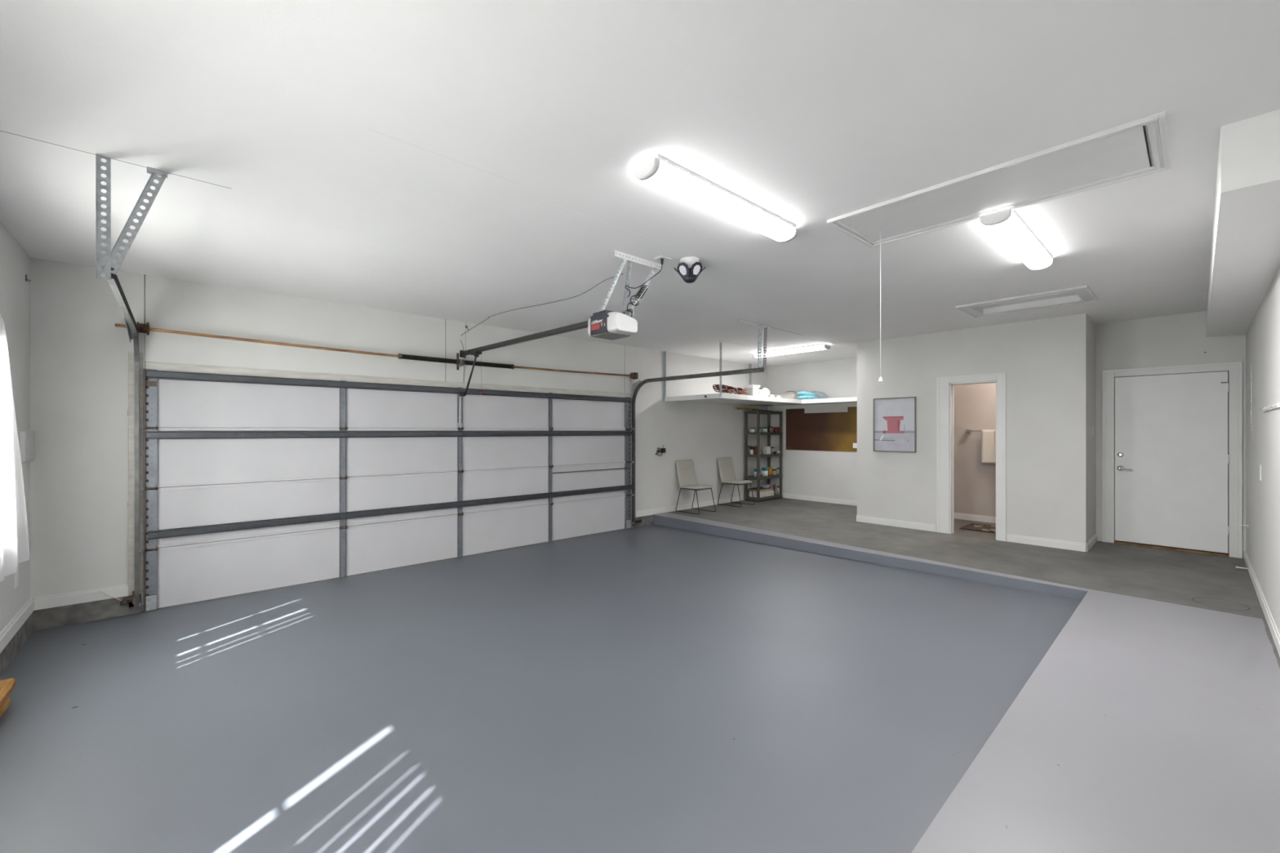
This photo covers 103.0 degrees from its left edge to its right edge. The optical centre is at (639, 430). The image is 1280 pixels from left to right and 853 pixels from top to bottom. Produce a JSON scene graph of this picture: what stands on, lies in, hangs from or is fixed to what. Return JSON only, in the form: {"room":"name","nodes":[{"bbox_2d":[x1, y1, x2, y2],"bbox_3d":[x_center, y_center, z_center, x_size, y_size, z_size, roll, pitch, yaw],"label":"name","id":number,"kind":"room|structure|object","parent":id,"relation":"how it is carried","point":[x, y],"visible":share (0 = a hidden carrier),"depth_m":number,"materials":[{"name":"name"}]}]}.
{"room":"garage","nodes":[
{"label":"garage","id":0,"kind":"room"},
{"bbox_2d":[0,222,30,631],"bbox_3d":[-2.656,0.209,1.559,0.120,3.169,7.015,0,0,-42],"label":"wall","id":1,"kind":"structure","parent":0,"point":[15,262],"depth_m":3.73,"materials":[{"name":"paint"}]},
{"bbox_2d":[0,314,30,582],"bbox_3d":[-3.590,0.034,2.761,0.124,1.732,1.920,0,0,-42],"label":"window curtain","id":2,"kind":"object","parent":1,"relation":"hanging from","point":[14,535],"visible":1,"depth_m":3.19,"materials":[{"name":"fabric"}]},
{"bbox_2d":[14,563,18,588],"bbox_3d":[-4.488,1.048,3.659,0.008,0.160,0.102,0,0,-42],"label":"outlet plate","id":3,"kind":"object","parent":1,"relation":"attached to","point":[16,574],"visible":0.5,"depth_m":3.66,"materials":[{"name":"white plastic"}]},
{"bbox_2d":[0,597,34,653],"bbox_3d":[-2.604,1.378,1.607,0.022,0.106,6.615,0,0,-42],"label":"baseboard","id":4,"kind":"structure","parent":1,"relation":"attached to","point":[9,631],"depth_m":3.60,"materials":[{"name":"paint"}]},
{"bbox_2d":[17,430,35,462],"bbox_3d":[-4.638,0.117,3.849,0.045,0.235,0.340,0,0,-42],"label":"utility box","id":5,"kind":"object","parent":1,"relation":"attached to","point":[26,438],"visible":0.94,"depth_m":3.76,"materials":[{"name":"grey plastic"}]},
{"bbox_2d":[0,594,141,675],"bbox_3d":[-2.724,1.537,2.188,0.630,0.214,5.595,0,0,-42],"label":"trim","id":6,"kind":"structure","parent":1,"relation":"attached to","point":[53,617],"depth_m":4.15,"materials":[{"name":"concrete"}]},
{"bbox_2d":[30,257,768,612],"bbox_3d":[-0.815,0.209,7.823,11.050,3.169,0.150,0,0,-42],"label":"wall","id":7,"kind":"structure","parent":0,"point":[79,356],"depth_m":4.86,"materials":[{"name":"paint"}]},
{"bbox_2d":[95,153,167,612],"bbox_3d":[-3.471,0.093,3.551,0.276,2.942,2.550,0,0,-42],"label":"door track","id":8,"kind":"object","parent":7,"relation":"attached to","point":[111,277],"visible":1,"depth_m":2.64,"materials":[{"name":"metal"}]},
{"bbox_2d":[99,590,134,605],"bbox_3d":[-4.455,1.418,4.332,0.210,0.152,0.055,0,0,-42],"label":"sensor","id":9,"kind":"object","parent":8,"relation":"attached to","point":[124,602],"visible":1,"depth_m":4.36,"materials":[{"name":"black metal"}]},
{"bbox_2d":[128,351,143,608],"bbox_3d":[-4.395,0.424,4.437,0.095,2.220,0.020,0,0,-42],"label":"trim","id":10,"kind":"structure","parent":7,"relation":"attached to","point":[131,357],"depth_m":4.42,"materials":[{"name":"paint"}]},
{"bbox_2d":[115,321,637,601],"bbox_3d":[-2.248,0.262,6.305,5.936,2.464,0.158,0,0,-42],"label":"rod","id":11,"kind":"object","parent":7,"relation":"attached to","point":[144,328],"visible":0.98,"depth_m":5.46,"materials":[{"name":"metal"}]},
{"bbox_2d":[138,368,634,612],"bbox_3d":[-2.238,0.525,6.374,5.766,2.138,0.150,0,0,-42],"label":"garage door","id":12,"kind":"structure","parent":7,"relation":"in","point":[206,541],"depth_m":5.57,"materials":[{"name":"metal"}]},
{"bbox_2d":[143,361,631,397],"bbox_3d":[-2.257,-0.565,6.396,5.705,0.082,0.012,0,0,-42],"label":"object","id":13,"kind":"structure","parent":7,"relation":"attached to","point":[155,366],"depth_m":5.57,"materials":[{"name":"paint"}]},
{"bbox_2d":[34,494,749,610],"bbox_3d":[-1.027,1.378,7.515,10.278,0.104,0.018,0,0,-42],"label":"baseboard","id":14,"kind":"structure","parent":7,"relation":"attached to","point":[90,595],"depth_m":4.30,"materials":[{"name":"paint"}]},
{"bbox_2d":[631,378,634,518],"bbox_3d":[-0.121,0.289,8.347,0.070,2.290,0.012,0,0,-42],"label":"trim","id":15,"kind":"structure","parent":7,"relation":"attached to","point":[632,380],"depth_m":8.32,"materials":[{"name":"paint"}]},
{"bbox_2d":[633,514,653,527],"bbox_3d":[0.070,1.537,8.516,0.470,0.214,0.020,0,0,-42],"label":"trim","id":16,"kind":"structure","parent":7,"relation":"attached to","point":[646,520],"depth_m":8.51,"materials":[{"name":"concrete"}]},
{"bbox_2d":[654,444,665,456],"bbox_3d":[0.347,0.347,8.753,0.230,0.189,0.047,0,0,-42],"label":"charger","id":17,"kind":"object","parent":7,"relation":"attached to","point":[663,450],"visible":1,"depth_m":8.76,"materials":[{"name":"black plastic"}]},
{"bbox_2d":[631,319,770,526],"bbox_3d":[0.700,0.095,7.373,0.680,2.939,2.534,0,0,-42],"label":"door track","id":18,"kind":"object","parent":7,"relation":"attached to","point":[637,385],"visible":1,"depth_m":7.45,"materials":[{"name":"metal"}]},
{"bbox_2d":[0,524,1081,852],"bbox_3d":[-0.461,1.655,4.323,6.850,0.277,5.695,0,0,-42],"label":"floor","id":19,"kind":"structure","parent":0,"point":[592,693],"depth_m":2.84,"materials":[{"name":"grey paint"}]},
{"bbox_3d":[-3.232,1.545,2.410,0.120,0.040,1.319,0,0,-42],"label":"wood board","id":20,"kind":"object","parent":19,"relation":"on","visible":0},
{"bbox_2d":[0,697,9,717],"bbox_3d":[-3.183,1.503,2.374,0.142,0.040,1.199,0,0,-42],"label":"wood board","id":21,"kind":"object","parent":20,"relation":"on","point":[6,704],"visible":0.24,"depth_m":2.76,"materials":[{"name":"brown wood"}]},
{"bbox_2d":[0,677,15,708],"bbox_3d":[-3.239,1.461,2.431,0.138,0.040,1.359,0,0,-42],"label":"wood board","id":22,"kind":"object","parent":21,"relation":"on","point":[6,686],"visible":1,"depth_m":2.85,"materials":[{"name":"brown wood"}]},
{"bbox_2d":[0,0,1279,366],"bbox_3d":[1.393,-1.450,5.258,11.250,0.150,7.015,0,0,-42],"label":"ceiling","id":23,"kind":"structure","parent":0,"point":[467,161],"depth_m":2.39,"materials":[{"name":"paint"}]},
{"bbox_2d":[459,249,663,395],"bbox_3d":[-1.066,-0.902,5.196,0.495,0.945,3.388,0,0,-42],"label":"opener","id":24,"kind":"object","parent":23,"relation":"hanging from","point":[603,324],"visible":1,"depth_m":4.13,"materials":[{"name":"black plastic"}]},
{"bbox_2d":[460,273,623,374],"bbox_3d":[-1.161,-0.988,5.260,0.178,0.775,3.216,0,0,-41],"label":"wire","id":25,"kind":"object","parent":24,"relation":"attached to","point":[622,273],"visible":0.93,"depth_m":5.02,"materials":[{"name":"metal"}]},
{"bbox_2d":[587,318,591,336],"bbox_3d":[-0.335,-0.861,4.309,0.255,0.163,0.055,0,0,-42],"label":"lamp","id":26,"kind":"object","parent":24,"relation":"attached to","point":[589,320],"depth_m":4.22,"materials":[{"name":"grey plastic"}]},
{"bbox_2d":[606,311,637,335],"bbox_3d":[-0.136,-0.861,4.088,0.259,0.163,0.100,0,0,-42],"label":"lamp","id":27,"kind":"object","parent":24,"relation":"attached to","point":[618,323],"depth_m":4.03,"materials":[{"name":"plastic"}]},
{"bbox_2d":[654,255,671,262],"bbox_3d":[0.183,-1.372,4.062,0.110,0.006,0.080,0,0,-42],"label":"outlet","id":28,"kind":"object","parent":23,"relation":"attached to","point":[665,259],"visible":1,"depth_m":4.04,"materials":[{"name":"white plastic"}]},
{"bbox_2d":[673,256,706,283],"bbox_3d":[0.401,-1.282,4.101,0.232,0.185,0.235,0,0,-42],"label":"ceiling lamp","id":29,"kind":"object","parent":23,"relation":"attached to","point":[690,268],"visible":1,"depth_m":4.04,"materials":[{"name":"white plastic"}]},
{"bbox_2d":[680,256,699,267],"bbox_3d":[0.401,-1.333,4.098,0.156,0.085,0.156,0,0,-42],"label":"socket","id":30,"kind":"object","parent":29,"relation":"attached to","point":[690,261],"depth_m":4.04,"materials":[{"name":"white plastic"}]},
{"bbox_2d":[633,154,798,242],"bbox_3d":[0.517,-1.331,3.022,1.340,0.089,0.165,0,0,-42],"label":"lamp","id":31,"kind":"object","parent":23,"relation":"attached to","point":[658,171],"visible":1,"depth_m":2.86,"materials":[{"name":"paint"}]},
{"bbox_2d":[663,342,857,406],"bbox_3d":[2.470,-0.940,8.922,3.215,0.870,2.658,0,0,-42],"label":"shelf","id":32,"kind":"object","parent":23,"relation":"hanging from","point":[723,398],"visible":0.83,"depth_m":8.85,"materials":[{"name":"paint"}]},
{"bbox_2d":[712,384,733,393],"bbox_3d":[1.352,-0.669,8.302,0.477,0.175,0.232,0,0,-42],"label":"extension cord","id":33,"kind":"object","parent":32,"relation":"on","point":[717,386],"visible":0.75,"depth_m":8.25,"materials":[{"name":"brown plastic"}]},
{"bbox_2d":[722,386,737,394],"bbox_3d":[1.461,-0.657,8.378,0.335,0.150,0.189,0,0,-42],"label":"extension cord","id":34,"kind":"object","parent":32,"relation":"on","point":[727,387],"visible":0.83,"depth_m":8.34,"materials":[{"name":"brown plastic"}]},
{"bbox_2d":[732,387,747,395],"bbox_3d":[1.670,-0.652,8.543,0.347,0.140,0.193,0,0,-42],"label":"extension cord","id":35,"kind":"object","parent":32,"relation":"on","point":[740,390],"visible":0.8,"depth_m":8.52,"materials":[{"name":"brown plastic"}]},
{"bbox_2d":[743,384,759,395],"bbox_3d":[1.955,-0.685,8.897,0.212,0.206,0.212,0,0,-42],"label":"bucket","id":36,"kind":"object","parent":32,"relation":"on","point":[753,390],"visible":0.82,"depth_m":8.83,"materials":[{"name":"white plastic"}]},
{"bbox_2d":[757,387,769,396],"bbox_3d":[2.180,-0.671,9.035,0.275,0.173,0.164,0,0,-42],"label":"vent duct","id":37,"kind":"object","parent":32,"relation":"on","point":[764,392],"visible":0.64,"depth_m":8.97,"materials":[{"name":"white plastic"}]},
{"bbox_2d":[767,391,799,399],"bbox_3d":[2.918,-0.688,10.363,0.599,0.209,0.387,0,0,-12],"label":"wrapped bundle","id":38,"kind":"object","parent":32,"relation":"on","point":[793,395],"visible":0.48,"depth_m":10.26,"materials":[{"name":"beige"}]},
{"bbox_2d":[796,390,817,399],"bbox_3d":[3.176,-0.672,9.674,0.360,0.181,0.240,0,0,0],"label":"folded blanket","id":39,"kind":"object","parent":32,"relation":"on","point":[805,394],"visible":0.91,"depth_m":9.57,"materials":[{"name":"blue fabric"}]},
{"bbox_2d":[810,391,827,399],"bbox_3d":[3.477,-0.676,9.901,0.290,0.188,0.230,0,0,1],"label":"pillow","id":40,"kind":"object","parent":32,"relation":"on","point":[819,394],"visible":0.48,"depth_m":9.80,"materials":[{"name":"fabric"}]},
{"bbox_2d":[751,343,830,358],"bbox_3d":[2.510,-1.331,8.550,0.160,0.089,1.380,0,0,-42],"label":"lamp","id":41,"kind":"object","parent":23,"relation":"attached to","point":[820,346],"visible":0.82,"depth_m":8.39,"materials":[{"name":"paint"}]},
{"bbox_2d":[826,111,1171,247],"bbox_3d":[1.982,-1.364,2.975,0.660,0.022,1.540,0,0,-42],"label":"attic hatch","id":42,"kind":"object","parent":23,"relation":"attached to","point":[1119,153],"visible":0.99,"depth_m":2.81,"materials":[{"name":"paint"}]},
{"bbox_2d":[878,225,882,382],"bbox_3d":[1.607,-0.847,3.400,0.026,1.044,0.026,0,0,-42],"label":"pull cord","id":43,"kind":"object","parent":42,"relation":"hanging from","point":[880,380],"visible":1,"depth_m":3.40,"materials":[{"name":"white fabric"}]},
{"bbox_2d":[979,207,1053,270],"bbox_3d":[2.708,-1.331,3.619,1.380,0.089,0.160,0,0,-42],"label":"lamp","id":44,"kind":"object","parent":23,"relation":"attached to","point":[1006,224],"visible":1,"depth_m":3.44,"materials":[{"name":"paint"}]},
{"bbox_2d":[955,284,1097,318],"bbox_3d":[4.133,-1.439,5.469,0.760,0.172,1.100,0,0,-42],"label":"ceiling scuttle","id":45,"kind":"structure","parent":23,"relation":"attached to","point":[1082,294],"depth_m":5.51,"materials":[{"name":"paint"}]},
{"bbox_2d":[768,357,857,500],"bbox_3d":[3.703,0.028,10.047,0.120,2.806,2.660,0,0,-42],"label":"wall","id":46,"kind":"structure","parent":0,"point":[821,473],"depth_m":10.14,"materials":[{"name":"paint"}]},
{"bbox_2d":[775,492,857,506],"bbox_3d":[3.660,1.364,9.994,0.014,0.100,2.640,0,0,-42],"label":"baseboard","id":47,"kind":"structure","parent":46,"relation":"attached to","point":[849,502],"depth_m":10.08,"materials":[{"name":"paint"}]},
{"bbox_2d":[786,406,857,452],"bbox_3d":[3.762,-0.024,9.884,0.012,0.848,2.080,0,0,-42],"label":"board","id":48,"kind":"object","parent":46,"relation":"attached to","point":[828,431],"visible":0.77,"depth_m":10.05,"materials":[{"name":"brown wood"}]},
{"bbox_2d":[853,443,857,448],"bbox_3d":[4.074,0.282,9.529,0.006,0.095,0.175,0,0,-42],"label":"outlet plate","id":49,"kind":"object","parent":48,"relation":"attached to","point":[855,445],"visible":0.44,"depth_m":9.56,"materials":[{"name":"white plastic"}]},
{"bbox_2d":[653,497,1279,852],"bbox_3d":[1.467,1.602,5.326,11.050,0.384,6.615,0,0,-42],"label":"floor slab","id":50,"kind":"structure","parent":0,"point":[1150,722],"depth_m":2.72,"materials":[{"name":"paint"}]},
{"bbox_2d":[675,459,715,515],"bbox_3d":[0.970,0.980,8.968,0.450,0.895,0.577,0,0,-42],"label":"chair","id":51,"kind":"object","parent":50,"relation":"on","point":[686,473],"visible":1,"depth_m":9.01,"materials":[{"name":"fabric"}]},
{"bbox_2d":[717,457,754,507],"bbox_3d":[1.830,0.974,9.754,0.450,0.895,0.577,0,0,-43],"label":"chair","id":52,"kind":"object","parent":50,"relation":"on","point":[726,472],"visible":1,"depth_m":9.78,"materials":[{"name":"fabric"}]},
{"bbox_2d":[744,410,782,502],"bbox_3d":[2.555,0.509,10.502,0.860,1.818,0.340,0,0,-42],"label":"shelving unit","id":53,"kind":"object","parent":50,"relation":"on","point":[759,477],"visible":0.92,"depth_m":10.32,"materials":[{"name":"metal"}]},
{"bbox_2d":[746,445,751,454],"bbox_3d":[2.216,0.396,10.317,0.081,0.168,0.081,0,0,-42],"label":"paint can","id":54,"kind":"object","parent":53,"relation":"on","point":[748,446],"visible":1,"depth_m":10.28,"materials":[{"name":"grey plastic"}]},
{"bbox_2d":[750,446,753,454],"bbox_3d":[2.256,0.402,10.267,0.071,0.157,0.071,0,0,-42],"label":"spray can","id":55,"kind":"object","parent":53,"relation":"on","point":[751,447],"visible":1,"depth_m":10.24,"materials":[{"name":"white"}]},
{"bbox_2d":[750,427,755,432],"bbox_3d":[2.275,-0.013,10.266,0.100,0.095,0.100,0,0,-42],"label":"tub","id":56,"kind":"object","parent":53,"relation":"on","point":[752,429],"visible":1,"depth_m":10.23,"materials":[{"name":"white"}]},
{"bbox_2d":[733,407,772,411],"bbox_3d":[2.298,-0.425,10.294,1.425,0.042,0.157,0,0,-45],"label":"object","id":57,"kind":"object","parent":53,"relation":"on","point":[737,408],"visible":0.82,"depth_m":10.06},
{"bbox_2d":[753,445,756,454],"bbox_3d":[2.337,0.396,10.208,0.112,0.168,0.109,0,0,-42],"label":"paint can","id":58,"kind":"object","parent":53,"relation":"on","point":[754,446],"visible":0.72,"depth_m":10.18,"materials":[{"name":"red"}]},
{"bbox_2d":[753,468,760,476],"bbox_3d":[2.353,0.847,10.222,0.130,0.157,0.130,0,0,-42],"label":"tub","id":59,"kind":"object","parent":53,"relation":"on","point":[754,469],"visible":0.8,"depth_m":10.18,"materials":[{"name":"blue plastic"}]},
{"bbox_2d":[749,490,773,497],"bbox_3d":[2.502,1.292,10.450,0.560,0.105,0.225,0,0,-42],"label":"carton","id":60,"kind":"object","parent":53,"relation":"on","point":[764,494],"visible":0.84,"depth_m":10.32,"materials":[{"name":"white cardboard"}]},
{"bbox_2d":[749,488,772,492],"bbox_3d":[2.487,1.217,10.436,0.480,0.044,0.225,0,0,-42],"label":"carton","id":61,"kind":"object","parent":60,"relation":"on","point":[770,489],"visible":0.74,"depth_m":10.32,"materials":[{"name":"cardboard"}]},
{"bbox_2d":[748,486,769,489],"bbox_3d":[2.435,1.183,10.389,0.420,0.021,0.225,0,0,-42],"label":"carton","id":62,"kind":"object","parent":61,"relation":"on","point":[761,487],"visible":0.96,"depth_m":10.30,"materials":[{"name":"cardboard"}]},
{"bbox_2d":[762,484,769,488],"bbox_3d":[2.588,1.142,10.437,0.124,0.060,0.110,0,0,-42],"label":"tray","id":63,"kind":"object","parent":62,"relation":"on","point":[765,486],"visible":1,"depth_m":10.40,"materials":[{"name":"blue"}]},
{"bbox_2d":[761,467,768,475],"bbox_3d":[2.547,0.841,10.372,0.128,0.168,0.128,0,0,-42],"label":"tub","id":64,"kind":"object","parent":53,"relation":"on","point":[764,470],"visible":1,"depth_m":10.32,"materials":[{"name":"white plastic"}]},
{"bbox_2d":[762,426,767,432],"bbox_3d":[2.555,-0.021,10.407,0.100,0.112,0.100,0,0,-42],"label":"tub","id":65,"kind":"object","parent":53,"relation":"on","point":[764,428],"visible":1,"depth_m":10.37,"materials":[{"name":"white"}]},
{"bbox_2d":[763,446,770,453],"bbox_3d":[2.600,0.403,10.435,0.128,0.155,0.104,0,0,-42],"label":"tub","id":66,"kind":"object","parent":53,"relation":"on","point":[766,450],"visible":0.92,"depth_m":10.39,"materials":[{"name":"white plastic"}]},
{"bbox_2d":[767,466,772,475],"bbox_3d":[2.698,0.844,10.592,0.107,0.162,0.107,0,0,-42],"label":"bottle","id":67,"kind":"object","parent":53,"relation":"on","point":[770,468],"visible":0.81,"depth_m":10.54,"materials":[{"name":"orange"}]},
{"bbox_2d":[773,484,775,494],"bbox_3d":[2.808,1.231,10.638,0.090,0.229,0.024,0,0,-42],"label":"tool","id":68,"kind":"object","parent":53,"relation":"on","point":[774,486],"visible":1,"depth_m":10.62,"materials":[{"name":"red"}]},
{"bbox_2d":[772,469,777,475],"bbox_3d":[2.790,0.866,10.595,0.122,0.118,0.119,0,0,-42],"label":"paint can","id":69,"kind":"object","parent":53,"relation":"on","point":[774,471],"visible":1,"depth_m":10.54,"materials":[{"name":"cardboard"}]},
{"bbox_2d":[773,426,779,432],"bbox_3d":[2.869,-0.018,10.693,0.122,0.106,0.119,0,0,-42],"label":"paint can","id":70,"kind":"object","parent":53,"relation":"on","point":[776,429],"visible":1,"depth_m":10.64,"materials":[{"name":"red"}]},
{"bbox_2d":[959,523,995,533],"bbox_3d":[5.163,1.411,7.196,0.630,0.009,0.960,0,0,-42],"label":"bath rug","id":71,"kind":"object","parent":50,"relation":"on","point":[973,526],"visible":0.36,"depth_m":7.36,"materials":[{"name":"brown fabric"}]},
{"bbox_2d":[954,382,995,516],"bbox_3d":[4.906,0.028,7.507,1.369,2.806,2.473,0,0,-42],"label":"wall","id":72,"kind":"structure","parent":0,"point":[975,404],"depth_m":7.98,"materials":[{"name":"paint"}]},
{"bbox_2d":[965,429,981,432],"bbox_3d":[5.402,0.006,7.739,0.085,0.048,0.756,0,0,-42],"label":"towel bar","id":73,"kind":"object","parent":72,"relation":"attached to","point":[966,430],"visible":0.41,"depth_m":7.96,"materials":[{"name":"silver metal"}]},
{"bbox_2d":[981,429,995,463],"bbox_3d":[5.457,0.242,7.637,0.048,0.515,0.556,0,0,-42],"label":"towel","id":74,"kind":"object","parent":73,"relation":"hanging from","point":[988,442],"visible":0.31,"depth_m":7.76,"materials":[{"name":"fabric"}]},
{"bbox_2d":[954,512,995,523],"bbox_3d":[5.320,1.366,7.881,0.014,0.100,2.440,0,0,-42],"label":"baseboard","id":75,"kind":"structure","parent":72,"relation":"attached to","point":[957,515],"depth_m":7.96,"materials":[{"name":"paint"}]},
{"bbox_2d":[857,313,1095,543],"bbox_3d":[5.168,0.028,7.746,2.320,2.806,2.713,0,0,-42],"label":"wall partition","id":76,"kind":"structure","parent":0,"point":[1049,364],"depth_m":6.47,"materials":[{"name":"paint"}]},
{"bbox_2d":[873,396,915,453],"bbox_3d":[3.766,-0.085,7.538,0.030,0.804,0.600,0,0,-42],"label":"framed picture","id":77,"kind":"object","parent":76,"relation":"attached to","point":[894,418],"visible":1,"depth_m":7.53,"materials":[{"name":"grey paper"}]},
{"bbox_2d":[936,372,1006,541],"bbox_3d":[4.474,0.338,6.868,0.159,2.168,0.804,0,0,-42],"label":"door frame","id":78,"kind":"structure","parent":76,"relation":"in","point":[945,384],"depth_m":7.01,"materials":[{"name":"paint"}]},
{"bbox_2d":[856,515,1097,551],"bbox_3d":[4.880,1.371,7.484,1.569,0.101,2.741,0,0,-42],"label":"baseboard","id":79,"kind":"structure","parent":76,"relation":"attached to","point":[1082,547],"depth_m":6.43,"materials":[{"name":"paint"}]},
{"bbox_2d":[1095,311,1245,558],"bbox_3d":[6.332,0.028,6.131,0.120,2.806,1.242,0,0,-42],"label":"wall","id":80,"kind":"structure","parent":0,"point":[1175,340],"depth_m":6.14,"materials":[{"name":"paint"}]},
{"bbox_2d":[1102,361,1242,558],"bbox_3d":[6.296,0.326,6.071,0.134,2.183,1.152,0,0,-42],"label":"door","id":81,"kind":"structure","parent":80,"relation":"in","point":[1172,442],"depth_m":6.03,"materials":[{"name":"paint"}]},
{"bbox_2d":[1245,266,1279,633],"bbox_3d":[3.694,0.209,2.799,11.170,3.169,0.120,0,0,-42],"label":"wall","id":82,"kind":"structure","parent":0,"point":[1263,334],"depth_m":4.10,"materials":[{"name":"paint"}]},
{"bbox_2d":[1206,109,1279,337],"bbox_3d":[4.666,-1.225,3.966,5.260,0.300,0.292,0,0,-42],"label":"soffit","id":83,"kind":"object","parent":82,"relation":"attached to","point":[1245,261],"depth_m":2.69,"materials":[{"name":"paint"}]},
{"bbox_2d":[1250,364,1251,430],"bbox_3d":[6.081,-0.330,5.064,0.050,0.660,0.004,0,0,-42],"label":"strip","id":84,"kind":"object","parent":82,"relation":"attached to","point":[1251,364],"visible":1,"depth_m":5.05,"materials":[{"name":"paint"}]},
{"bbox_2d":[1259,464,1261,480],"bbox_3d":[5.235,0.355,4.292,0.080,0.130,0.006,0,0,-42],"label":"switch plate","id":85,"kind":"object","parent":82,"relation":"attached to","point":[1260,464],"visible":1,"depth_m":4.28,"materials":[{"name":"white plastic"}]},
{"bbox_2d":[1244,551,1279,657],"bbox_3d":[3.150,1.377,2.393,9.580,0.100,0.014,0,0,-42],"label":"baseboard","id":86,"kind":"structure","parent":82,"relation":"attached to","point":[1274,632],"depth_m":3.94,"materials":[{"name":"paint"}]},
{"bbox_2d":[1259,403,1279,412],"bbox_3d":[4.571,-0.163,3.708,1.150,0.034,0.039,0,0,-42],"label":"hook rail","id":87,"kind":"object","parent":82,"relation":"attached to","point":[1271,406],"visible":1,"depth_m":3.61,"materials":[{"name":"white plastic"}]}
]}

